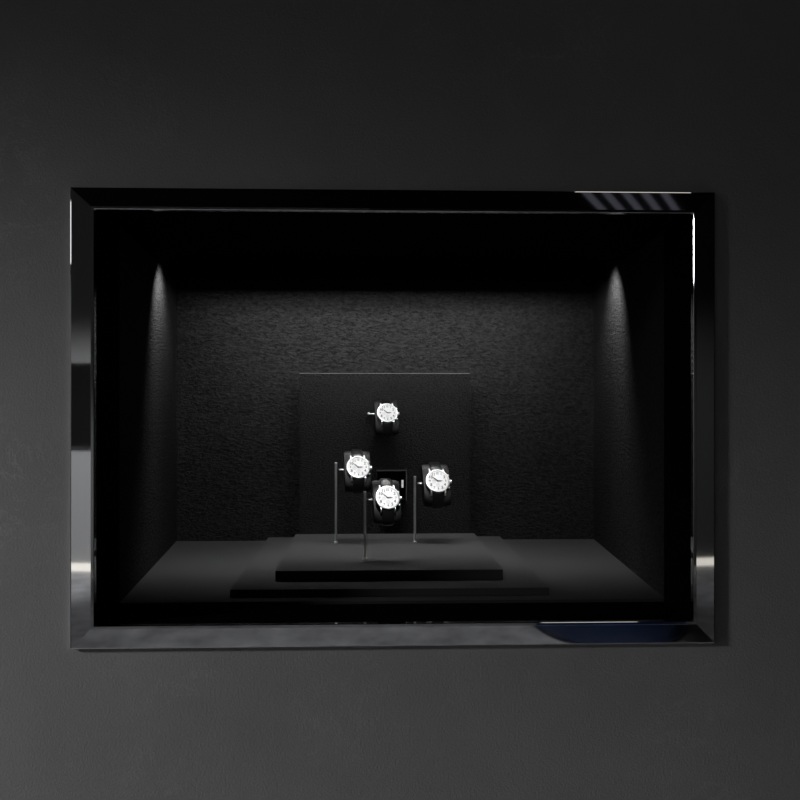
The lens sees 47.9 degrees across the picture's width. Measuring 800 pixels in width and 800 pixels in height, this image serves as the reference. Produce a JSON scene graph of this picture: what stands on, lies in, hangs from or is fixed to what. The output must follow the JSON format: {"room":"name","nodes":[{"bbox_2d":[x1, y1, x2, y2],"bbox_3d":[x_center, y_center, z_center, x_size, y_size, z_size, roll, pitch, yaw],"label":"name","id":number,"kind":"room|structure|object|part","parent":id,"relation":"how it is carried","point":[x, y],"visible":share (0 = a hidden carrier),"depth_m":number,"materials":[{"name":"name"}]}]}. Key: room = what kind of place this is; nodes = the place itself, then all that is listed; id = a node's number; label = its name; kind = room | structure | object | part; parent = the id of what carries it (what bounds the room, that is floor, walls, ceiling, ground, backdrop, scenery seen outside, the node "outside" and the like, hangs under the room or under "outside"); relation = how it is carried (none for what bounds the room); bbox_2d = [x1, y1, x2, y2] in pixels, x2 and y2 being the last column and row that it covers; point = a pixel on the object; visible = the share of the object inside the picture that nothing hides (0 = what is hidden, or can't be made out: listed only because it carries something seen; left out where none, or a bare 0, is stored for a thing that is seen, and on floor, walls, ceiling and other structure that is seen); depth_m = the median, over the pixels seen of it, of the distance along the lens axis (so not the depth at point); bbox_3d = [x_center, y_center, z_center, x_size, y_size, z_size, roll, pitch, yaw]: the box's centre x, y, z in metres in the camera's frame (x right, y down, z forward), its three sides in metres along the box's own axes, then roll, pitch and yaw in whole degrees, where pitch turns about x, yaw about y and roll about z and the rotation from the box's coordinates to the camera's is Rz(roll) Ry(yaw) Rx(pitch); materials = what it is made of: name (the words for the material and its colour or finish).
{"room":"shop","nodes":[
{"label":"shop","id":0,"kind":"room"},
{"bbox_2d":[119,227,176,602],"bbox_3d":[-0.431,0.021,1.534,0.020,0.566,0.554,0,0,-6],"label":"wall","id":1,"kind":"structure","parent":0,"point":[147,295],"depth_m":1.47,"materials":[{"name":"black paint"}]},
{"bbox_2d":[168,259,605,278],"bbox_3d":[-0.019,-0.227,1.579,0.760,0.031,0.033,0,0,-2],"label":"trim","id":2,"kind":"structure","parent":1,"relation":"attached to","point":[199,268],"depth_m":1.56,"materials":[{"name":"black fabric"}]},
{"bbox_2d":[177,279,592,540],"bbox_3d":[-0.027,0.021,1.835,0.905,0.566,0.020,0,0,-2],"label":"wall","id":3,"kind":"structure","parent":0,"point":[244,347],"depth_m":1.82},
{"bbox_2d":[119,539,663,605],"bbox_3d":[-0.018,0.294,1.549,0.845,0.020,0.553,0,0,-2],"label":"floor","id":4,"kind":"structure","parent":0,"point":[573,570],"depth_m":1.42,"materials":[{"name":"grey"}]},
{"bbox_2d":[300,373,469,533],"bbox_3d":[-0.029,0.110,1.754,0.335,0.326,0.073,0,0,-2],"label":"backboard","id":5,"kind":"object","parent":4,"relation":"on","point":[434,408],"depth_m":1.77,"materials":[{"name":"black leather"}]},
{"bbox_3d":[-0.033,0.033,1.744,0.061,0.069,0.055,0,0,-2],"label":"watch bracket","id":6,"kind":"part","parent":5,"relation":"part of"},
{"bbox_2d":[377,398,399,436],"bbox_3d":[-0.021,0.033,1.737,0.042,0.075,0.053,0,0,8],"label":"wristwatch","id":7,"kind":"object","parent":5,"relation":"on","point":[387,413],"visible":0.99,"depth_m":1.72,"materials":[{"name":"silver metal"}]},
{"bbox_2d":[376,469,406,500],"bbox_3d":[-0.017,0.165,1.756,0.058,0.059,0.034,0,0,-2],"label":"open box","id":8,"kind":"object","parent":5,"relation":"attached to","point":[400,475],"visible":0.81,"depth_m":1.77,"materials":[{"name":"black"}]},
{"bbox_2d":[230,536,548,596],"bbox_3d":[-0.022,0.279,1.550,0.462,0.011,0.496,0,0,-2],"label":"plinth","id":9,"kind":"object","parent":4,"relation":"on","point":[258,579],"visible":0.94,"depth_m":1.33,"materials":[{"name":"grey"}]},
{"bbox_2d":[275,533,502,580],"bbox_3d":[-0.022,0.265,1.546,0.344,0.016,0.371,0,0,-2],"label":"plinth","id":10,"kind":"object","parent":9,"relation":"on","point":[434,556],"visible":1,"depth_m":1.45,"materials":[{"name":"grey"}]},
{"bbox_2d":[334,451,370,542],"bbox_3d":[-0.086,0.175,1.620,0.065,0.165,0.044,0,0,-9],"label":"stand","id":11,"kind":"object","parent":10,"relation":"on","point":[348,485],"visible":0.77,"depth_m":1.62,"materials":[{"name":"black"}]},
{"bbox_3d":[-0.115,0.184,1.619,0.005,0.143,0.005,0,0,-2],"label":"rod","id":12,"kind":"part","parent":11,"relation":"part of","materials":[{"name":"black"}]},
{"bbox_2d":[343,451,370,491],"bbox_3d":[-0.077,0.129,1.622,0.047,0.079,0.024,0,-26,-9],"label":"cushion","id":13,"kind":"object","parent":11,"relation":"on","point":[348,485],"depth_m":1.61,"materials":[{"name":"black leather"}]},
{"bbox_2d":[346,449,371,493],"bbox_3d":[-0.071,0.129,1.619,0.045,0.080,0.056,0,0,8],"label":"wristwatch","id":14,"kind":"object","parent":11,"relation":"on","point":[358,467],"visible":0.99,"depth_m":1.60,"materials":[{"name":"silver metal"}]},
{"bbox_2d":[363,480,401,559],"bbox_3d":[-0.030,0.194,1.452,0.060,0.127,0.041,0,0,-9],"label":"stand","id":15,"kind":"object","parent":10,"relation":"on","point":[377,516],"visible":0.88,"depth_m":1.45,"materials":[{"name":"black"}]},
{"bbox_3d":[-0.057,0.201,1.453,0.005,0.108,0.005,0,0,-2],"label":"rod","id":16,"kind":"part","parent":15,"relation":"part of","materials":[{"name":"black"}]},
{"bbox_2d":[371,480,401,523],"bbox_3d":[-0.022,0.164,1.454,0.044,0.073,0.023,0,-26,-9],"label":"cushion","id":17,"kind":"object","parent":15,"relation":"on","point":[377,516],"depth_m":1.44,"materials":[{"name":"black leather"}]},
{"bbox_2d":[375,478,401,525],"bbox_3d":[-0.016,0.164,1.451,0.042,0.074,0.052,0,0,8],"label":"wristwatch","id":18,"kind":"object","parent":15,"relation":"on","point":[387,497],"visible":1,"depth_m":1.43,"materials":[{"name":"silver metal"}]},
{"bbox_2d":[413,464,450,542],"bbox_3d":[0.056,0.187,1.626,0.065,0.140,0.045,0,0,-9],"label":"stand","id":19,"kind":"object","parent":10,"relation":"on","point":[427,498],"visible":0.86,"depth_m":1.62,"materials":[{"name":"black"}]},
{"bbox_3d":[0.027,0.196,1.624,0.005,0.118,0.005,0,0,-2],"label":"rod","id":20,"kind":"part","parent":19,"relation":"part of","materials":[{"name":"black"}]},
{"bbox_2d":[420,464,450,506],"bbox_3d":[0.065,0.154,1.627,0.048,0.081,0.025,0,-26,-9],"label":"cushion","id":21,"kind":"object","parent":19,"relation":"on","point":[427,498],"depth_m":1.61,"materials":[{"name":"black leather"}]},
{"bbox_2d":[426,462,451,508],"bbox_3d":[0.071,0.154,1.624,0.046,0.082,0.057,0,0,8],"label":"wristwatch","id":22,"kind":"object","parent":19,"relation":"on","point":[438,481],"visible":0.99,"depth_m":1.61,"materials":[{"name":"silver metal"}]},
{"bbox_2d":[0,0,799,799],"bbox_3d":[0.158,-0.200,1.219,10.000,3.000,0.100,0,0,-2],"label":"wall","id":23,"kind":"structure","parent":0,"point":[498,95],"depth_m":1.16,"materials":[{"name":"paint"}]},
{"bbox_2d":[70,187,714,648],"bbox_3d":[-0.005,0.023,1.159,0.830,0.587,0.010,0,0,-2],"label":"surround","id":24,"kind":"object","parent":23,"relation":"attached to","point":[85,633],"visible":1,"depth_m":1.16,"materials":[{"name":"black metal"}]},
{"bbox_3d":[-0.404,0.023,1.145,0.031,0.587,0.010,0,0,-2],"label":"rail","id":25,"kind":"part","parent":24,"relation":"part of","materials":[{"name":"black metal"}]},
{"bbox_3d":[-0.005,-0.256,1.159,0.830,0.028,0.010,0,0,-2],"label":"rail","id":26,"kind":"part","parent":24,"relation":"part of","materials":[{"name":"black metal"}]},
{"bbox_3d":[-0.005,0.302,1.159,0.830,0.030,0.010,0,0,-2],"label":"rail","id":27,"kind":"part","parent":24,"relation":"part of","materials":[{"name":"black metal"}]},
{"bbox_3d":[0.395,0.023,1.172,0.030,0.587,0.010,0,0,-2],"label":"rail","id":28,"kind":"part","parent":24,"relation":"part of","materials":[{"name":"black metal"}]},
{"bbox_2d":[96,211,690,623],"bbox_3d":[-0.006,0.022,1.218,0.809,0.569,0.110,0,0,-2],"label":"trim","id":29,"kind":"structure","parent":23,"relation":"attached to","point":[676,604],"depth_m":1.22,"materials":[{"name":"black metal"}]},
{"bbox_2d":[593,232,663,596],"bbox_3d":[0.397,0.021,1.562,0.020,0.566,0.554,0,0,2],"label":"wall","id":30,"kind":"structure","parent":0,"point":[628,305],"depth_m":1.49,"materials":[{"name":"black paint"}]}
]}

